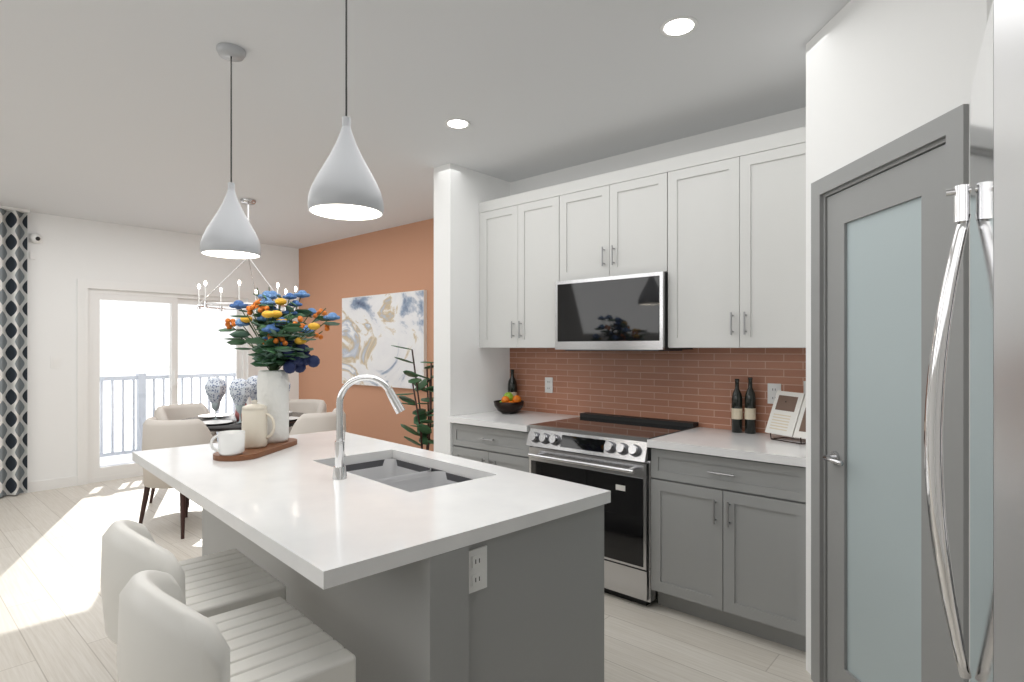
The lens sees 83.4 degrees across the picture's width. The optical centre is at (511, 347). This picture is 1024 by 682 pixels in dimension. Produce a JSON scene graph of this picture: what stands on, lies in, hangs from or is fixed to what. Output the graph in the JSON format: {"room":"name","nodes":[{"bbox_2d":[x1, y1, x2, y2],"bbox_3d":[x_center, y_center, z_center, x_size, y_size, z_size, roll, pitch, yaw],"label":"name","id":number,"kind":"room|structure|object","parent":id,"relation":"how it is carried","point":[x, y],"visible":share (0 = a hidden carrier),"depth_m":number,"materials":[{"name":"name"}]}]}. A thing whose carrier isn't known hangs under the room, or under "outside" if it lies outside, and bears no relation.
{"room":"dining room and kitchen","nodes":[
{"label":"dining room and kitchen","id":0,"kind":"room"},
{"bbox_2d":[27,212,298,481],"bbox_3d":[-5.043,0.040,5.316,0.100,2.740,6.680,0,0,41],"label":"wall","id":1,"kind":"structure","parent":0,"point":[69,251],"depth_m":5.88,"materials":[{"name":"white paint"}]},
{"bbox_2d":[30,252,34,258],"bbox_3d":[-4.691,-0.905,5.626,0.018,0.070,0.040,0,0,41],"label":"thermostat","id":2,"kind":"object","parent":1,"relation":"attached to","point":[32,255],"visible":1,"depth_m":5.62,"materials":[{"name":"white plastic"}]},
{"bbox_2d":[29,233,41,243],"bbox_3d":[-4.653,-1.075,5.619,0.113,0.100,0.097,0,0,41],"label":"sensor","id":3,"kind":"object","parent":1,"relation":"attached to","point":[35,237],"visible":1,"depth_m":5.60,"materials":[{"name":"white plastic"}]},
{"bbox_2d":[5,476,76,495],"bbox_3d":[-5.800,1.360,4.377,0.012,0.100,4.070,0,0,41],"label":"baseboard","id":4,"kind":"structure","parent":1,"relation":"attached to","point":[49,484],"depth_m":5.72,"materials":[{"name":"white"}]},
{"bbox_2d":[77,279,254,485],"bbox_3d":[-3.882,0.350,6.606,0.101,2.120,1.830,0,0,41],"label":"door","id":5,"kind":"structure","parent":1,"relation":"in","point":[90,469],"depth_m":6.16,"materials":[{"name":"white"}]},
{"bbox_2d":[100,373,235,466],"bbox_3d":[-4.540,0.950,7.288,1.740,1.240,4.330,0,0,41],"label":"balcony railing","id":6,"kind":"object","parent":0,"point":[139,403],"depth_m":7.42,"materials":[{"name":"white metal"}]},
{"bbox_2d":[299,218,433,450],"bbox_3d":[-1.298,0.040,6.396,4.280,2.740,0.100,0,0,41],"label":"wall","id":7,"kind":"structure","parent":0,"point":[397,259],"depth_m":6.70,"materials":[{"name":"brown paint"}]},
{"bbox_2d":[342,290,426,388],"bbox_3d":[-1.468,-0.085,6.452,1.530,1.030,0.040,0,0,41],"label":"canvas art","id":8,"kind":"object","parent":7,"relation":"attached to","point":[375,328],"visible":0.82,"depth_m":6.37,"materials":[{"name":"white fabric"}]},
{"bbox_2d":[0,476,812,681],"bbox_3d":[-1.935,1.460,2.567,8.400,0.100,6.680,0,0,41],"label":"floor","id":9,"kind":"structure","parent":0,"point":[52,626],"depth_m":3.02,"materials":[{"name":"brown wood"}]},
{"bbox_2d":[138,417,214,538],"bbox_3d":[-2.578,0.976,4.509,0.564,0.872,0.542,0,0,17],"label":"dining chair","id":10,"kind":"object","parent":9,"relation":"on","point":[159,434],"visible":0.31,"depth_m":4.28,"materials":[{"name":"beige fabric"}]},
{"bbox_2d":[149,403,217,506],"bbox_3d":[-3.030,0.976,5.376,0.542,0.872,0.564,0,0,17],"label":"dining chair","id":11,"kind":"object","parent":9,"relation":"on","point":[176,411],"visible":0.21,"depth_m":5.50,"materials":[{"name":"beige fabric"}]},
{"bbox_2d":[182,375,305,431],"bbox_3d":[-2.370,0.834,5.168,1.130,1.150,1.130,0,0,41],"label":"dining table","id":12,"kind":"object","parent":9,"relation":"on","point":[241,391],"visible":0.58,"depth_m":5.03,"materials":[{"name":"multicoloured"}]},
{"bbox_2d":[289,399,326,432],"bbox_3d":[-2.163,0.976,5.827,0.564,0.872,0.542,0,0,17],"label":"dining chair","id":13,"kind":"object","parent":9,"relation":"on","point":[307,405],"visible":0.12,"depth_m":6.00,"materials":[{"name":"beige fabric"}]},
{"bbox_2d":[289,408,345,434],"bbox_3d":[-1.712,0.976,4.960,0.542,0.872,0.564,0,0,17],"label":"dining chair","id":14,"kind":"object","parent":9,"relation":"on","point":[312,422],"visible":0.1,"depth_m":4.72,"materials":[{"name":"beige fabric"}]},
{"bbox_2d":[202,498,610,681],"bbox_3d":[-0.614,0.970,2.436,0.763,0.879,1.983,0,0,-44],"label":"kitchen island","id":15,"kind":"object","parent":9,"relation":"on","point":[525,603],"depth_m":1.71,"materials":[{"name":"wood"}]},
{"bbox_2d":[132,431,610,589],"bbox_3d":[-0.727,0.510,2.344,1.038,0.040,2.006,0,0,-44],"label":"island countertop","id":16,"kind":"structure","parent":15,"relation":"on","point":[330,532],"depth_m":1.82,"materials":[{"name":"white stone"}]},
{"bbox_2d":[213,438,296,460],"bbox_3d":[-1.209,0.478,2.739,0.200,0.022,0.520,0,0,7],"label":"wood tray","id":17,"kind":"object","parent":16,"relation":"on","point":[248,454],"visible":0.71,"depth_m":2.59,"materials":[{"name":"brown wood"}]},
{"bbox_2d":[210,430,244,455],"bbox_3d":[-1.243,0.417,2.519,0.108,0.098,0.136,0,0,41],"label":"mug","id":18,"kind":"object","parent":17,"relation":"on","point":[231,442],"visible":1,"depth_m":2.49,"materials":[{"name":"white ceramic"}]},
{"bbox_2d":[242,400,275,448],"bbox_3d":[-1.201,0.354,2.707,0.132,0.224,0.124,0,0,41],"label":"ceramic pitcher","id":19,"kind":"object","parent":17,"relation":"on","point":[255,415],"visible":0.98,"depth_m":2.67,"materials":[{"name":"beige ceramic"}]},
{"bbox_2d":[219,287,339,443],"bbox_3d":[-1.178,0.077,2.867,0.469,0.779,0.564,0,0,41],"label":"vase","id":20,"kind":"object","parent":17,"relation":"on","point":[278,343],"visible":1,"depth_m":2.83,"materials":[{"name":"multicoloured plant"}]},
{"bbox_2d":[328,374,404,477],"bbox_3d":[-0.554,0.295,2.185,0.223,0.390,0.224,0,0,-44],"label":"faucet","id":21,"kind":"object","parent":16,"relation":"on","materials":[{"name":"silver metal"}]},
{"bbox_2d":[328,454,479,489],"bbox_3d":[-0.462,0.634,2.365,0.440,0.232,0.801,0,0,-44],"label":"sink","id":22,"kind":"object","parent":16,"relation":"in","point":[408,473],"depth_m":2.46,"materials":[{"name":"silver metal"}]},
{"bbox_2d":[391,345,433,449],"bbox_3d":[-0.816,0.691,5.321,0.741,1.436,0.542,0,0,41],"label":"potted plant","id":23,"kind":"object","parent":9,"relation":"on","point":[423,432],"visible":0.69,"depth_m":5.24,"materials":[{"name":"green plant"}]},
{"bbox_2d":[448,410,579,472],"bbox_3d":[0.040,0.950,4.122,0.733,0.920,0.668,0,0,41],"label":"base cabinet","id":24,"kind":"object","parent":9,"relation":"on","point":[497,438],"visible":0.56,"depth_m":3.92,"materials":[{"name":"grey"}]},
{"bbox_2d":[494,392,523,413],"bbox_3d":[-0.023,0.410,4.320,0.230,0.158,0.230,0,0,41],"label":"fruit bowl","id":25,"kind":"object","parent":24,"relation":"on","point":[508,403],"visible":1,"depth_m":4.25,"materials":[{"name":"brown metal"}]},
{"bbox_2d":[508,369,516,395],"bbox_3d":[0.003,0.329,4.524,0.075,0.320,0.075,0,0,41],"label":"wine bottle","id":26,"kind":"object","parent":24,"relation":"on","point":[512,385],"visible":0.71,"depth_m":4.50,"materials":[{"name":"black glass"}]},
{"bbox_2d":[526,412,697,605],"bbox_3d":[0.608,0.935,3.577,0.834,0.950,0.717,0,0,41],"label":"range","id":27,"kind":"object","parent":9,"relation":"on","point":[611,453],"visible":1,"depth_m":3.24,"materials":[{"name":"silver metal"}]},
{"bbox_2d":[647,427,805,651],"bbox_3d":[1.239,0.950,3.062,0.788,0.920,0.668,0,0,41],"label":"base cabinet","id":28,"kind":"object","parent":9,"relation":"on","point":[728,528],"visible":0.9,"depth_m":2.83,"materials":[{"name":"grey wood"}]},
{"bbox_2d":[731,379,742,432],"bbox_3d":[1.308,0.334,3.342,0.061,0.310,0.061,0,0,41],"label":"wine bottle","id":29,"kind":"object","parent":28,"relation":"on","point":[737,413],"visible":1,"depth_m":3.32,"materials":[{"name":"black glass"}]},
{"bbox_2d":[745,377,755,433],"bbox_3d":[1.370,0.329,3.307,0.061,0.320,0.061,0,0,41],"label":"wine bottle","id":30,"kind":"object","parent":28,"relation":"on","point":[750,412],"visible":1,"depth_m":3.28,"materials":[{"name":"black glass"}]},
{"bbox_2d":[765,390,805,443],"bbox_3d":[1.498,0.362,3.027,0.181,0.252,0.321,0,0,-26],"label":"cookbook stand","id":31,"kind":"object","parent":28,"relation":"on","point":[787,417],"visible":0.67,"depth_m":3.08,"materials":[{"name":"white paper"}]},
{"bbox_2d":[924,0,1023,681],"bbox_3d":[0.709,0.520,0.311,0.775,1.780,0.800,0,0,34],"label":"fridge","id":32,"kind":"object","parent":9,"relation":"on","point":[989,203],"visible":1,"depth_m":0.62,"materials":[{"name":"grey metal"}]},
{"bbox_3d":[-0.656,1.117,1.368,0.420,0.585,0.420,0,0,-44],"label":"stool","id":33,"kind":"object","parent":9,"relation":"on","visible":0},
{"bbox_2d":[117,570,355,681],"bbox_3d":[-0.670,0.662,1.355,0.429,0.325,0.458,0,0,-43],"label":"stool","id":34,"kind":"object","parent":33,"relation":"on","point":[166,633],"visible":1,"depth_m":1.24,"materials":[{"name":"white leather"}]},
{"bbox_3d":[-0.975,1.117,1.763,0.420,0.585,0.420,0,0,-44],"label":"stool","id":35,"kind":"object","parent":9,"relation":"on","visible":0},
{"bbox_2d":[100,520,285,643],"bbox_3d":[-0.989,0.662,1.750,0.429,0.325,0.458,0,0,-43],"label":"stool","id":36,"kind":"object","parent":35,"relation":"on","point":[213,584],"visible":0.4,"depth_m":1.62,"materials":[{"name":"white leather"}]},
{"bbox_2d":[0,0,850,248],"bbox_3d":[-1.935,-1.380,2.567,8.400,0.100,6.680,0,0,41],"label":"ceiling","id":37,"kind":"structure","parent":0,"point":[115,111],"depth_m":2.99,"materials":[{"name":"white paint"}]},
{"bbox_2d":[0,206,29,496],"bbox_3d":[-4.920,0.033,5.267,0.090,2.724,0.770,0,0,41],"label":"curtain","id":38,"kind":"object","parent":37,"relation":"hanging from","point":[13,350],"visible":0.96,"depth_m":5.46,"materials":[{"name":"fabric"}]},
{"bbox_2d":[200,43,260,258],"bbox_3d":[-1.251,-0.872,2.562,0.247,0.914,0.247,0,0,41],"label":"pendant light","id":39,"kind":"object","parent":37,"relation":"hanging from","point":[229,232],"visible":1,"depth_m":2.51,"materials":[{"name":"grey metal"}]},
{"bbox_2d":[197,259,278,311],"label":"chandelier","id":40,"kind":"object","parent":37,"relation":"hanging from","point":[205,303],"depth_m":5.06,"materials":[{"name":"silver metal"}]},
{"bbox_2d":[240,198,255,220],"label":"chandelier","id":41,"kind":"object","parent":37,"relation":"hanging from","point":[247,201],"depth_m":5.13,"materials":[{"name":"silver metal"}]},
{"bbox_2d":[308,0,383,220],"bbox_3d":[-0.558,-0.892,1.935,0.247,0.874,0.247,0,0,41],"label":"pendant light","id":42,"kind":"object","parent":37,"relation":"hanging from","point":[344,186],"visible":1,"depth_m":1.87,"materials":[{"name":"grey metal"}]},
{"bbox_2d":[444,119,470,128],"bbox_3d":[-0.322,-1.327,3.409,0.156,0.004,0.156,0,0,41],"label":"recessed light","id":43,"kind":"object","parent":37,"relation":"in","point":[458,125],"visible":1,"depth_m":3.41,"materials":[{"name":"white"}]},
{"bbox_2d":[659,16,697,37],"bbox_3d":[0.690,-1.327,2.380,0.156,0.004,0.156,0,0,41],"label":"recessed light","id":44,"kind":"object","parent":37,"relation":"in","point":[678,28],"visible":1,"depth_m":2.38,"materials":[{"name":"white"}]},
{"bbox_2d":[434,163,509,454],"bbox_3d":[-0.154,0.040,4.595,0.180,2.740,1.080,0,0,41],"label":"wall","id":45,"kind":"structure","parent":0,"point":[471,376],"depth_m":4.23,"materials":[{"name":"white paint"}]},
{"bbox_2d":[510,107,805,433],"bbox_3d":[0.903,0.040,3.869,2.365,2.740,0.108,0,0,41],"label":"wall","id":46,"kind":"structure","parent":0,"point":[696,385],"depth_m":3.74,"materials":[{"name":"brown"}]},
{"bbox_2d":[479,183,566,347],"bbox_3d":[0.173,-0.547,4.212,0.813,1.095,0.359,0,0,41],"label":"upper cabinet","id":47,"kind":"object","parent":46,"relation":"attached to","point":[523,236],"depth_m":4.06,"materials":[{"name":"white wood"}]},
{"bbox_2d":[545,377,552,392],"bbox_3d":[0.278,0.280,4.344,0.072,0.116,0.009,0,0,41],"label":"outlet","id":48,"kind":"object","parent":46,"relation":"attached to","point":[548,384],"visible":1,"depth_m":4.34,"materials":[{"name":"white plastic"}]},
{"bbox_2d":[567,159,666,280],"bbox_3d":[0.727,-0.768,3.722,0.779,0.652,0.359,0,0,41],"label":"upper cabinet","id":49,"kind":"object","parent":46,"relation":"attached to","point":[617,220],"depth_m":3.55,"materials":[{"name":"white wood"}]},
{"bbox_2d":[555,271,692,350],"bbox_3d":[0.709,-0.210,3.702,0.772,0.457,0.412,0,0,41],"label":"over-the-range microwave","id":50,"kind":"object","parent":49,"relation":"attached to","point":[622,313],"visible":0.96,"depth_m":3.51,"materials":[{"name":"black"}]},
{"bbox_2d":[667,126,805,347],"bbox_3d":[1.306,-0.547,3.210,0.883,1.095,0.359,0,0,41],"label":"upper cabinet","id":51,"kind":"object","parent":46,"relation":"attached to","point":[718,234],"depth_m":3.06,"materials":[{"name":"white wood"}]},
{"bbox_2d":[768,383,780,403],"bbox_3d":[1.491,0.260,3.270,0.072,0.116,0.009,0,0,41],"label":"outlet","id":52,"kind":"object","parent":46,"relation":"attached to","point":[773,388],"visible":0.85,"depth_m":3.27,"materials":[{"name":"white plastic"}]},
{"bbox_2d":[806,0,986,681],"bbox_3d":[1.350,0.040,2.056,0.100,2.740,0.930,0,0,-2],"label":"wall","id":53,"kind":"structure","parent":0,"point":[880,73],"depth_m":2.05,"materials":[{"name":"white paint"}]},
{"bbox_2d":[811,104,968,681],"bbox_3d":[1.325,0.355,2.050,0.151,2.110,0.800,0,0,-2],"label":"door","id":54,"kind":"structure","parent":53,"relation":"attached to","point":[883,226],"depth_m":2.03,"materials":[{"name":"grey"}]},
{"bbox_2d":[987,0,992,20],"bbox_3d":[1.765,0.040,1.255,1.121,2.740,0.101,0,0,41],"label":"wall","id":55,"kind":"structure","parent":0,"point":[989,3],"depth_m":1.59,"materials":[{"name":"white paint"}]}
]}

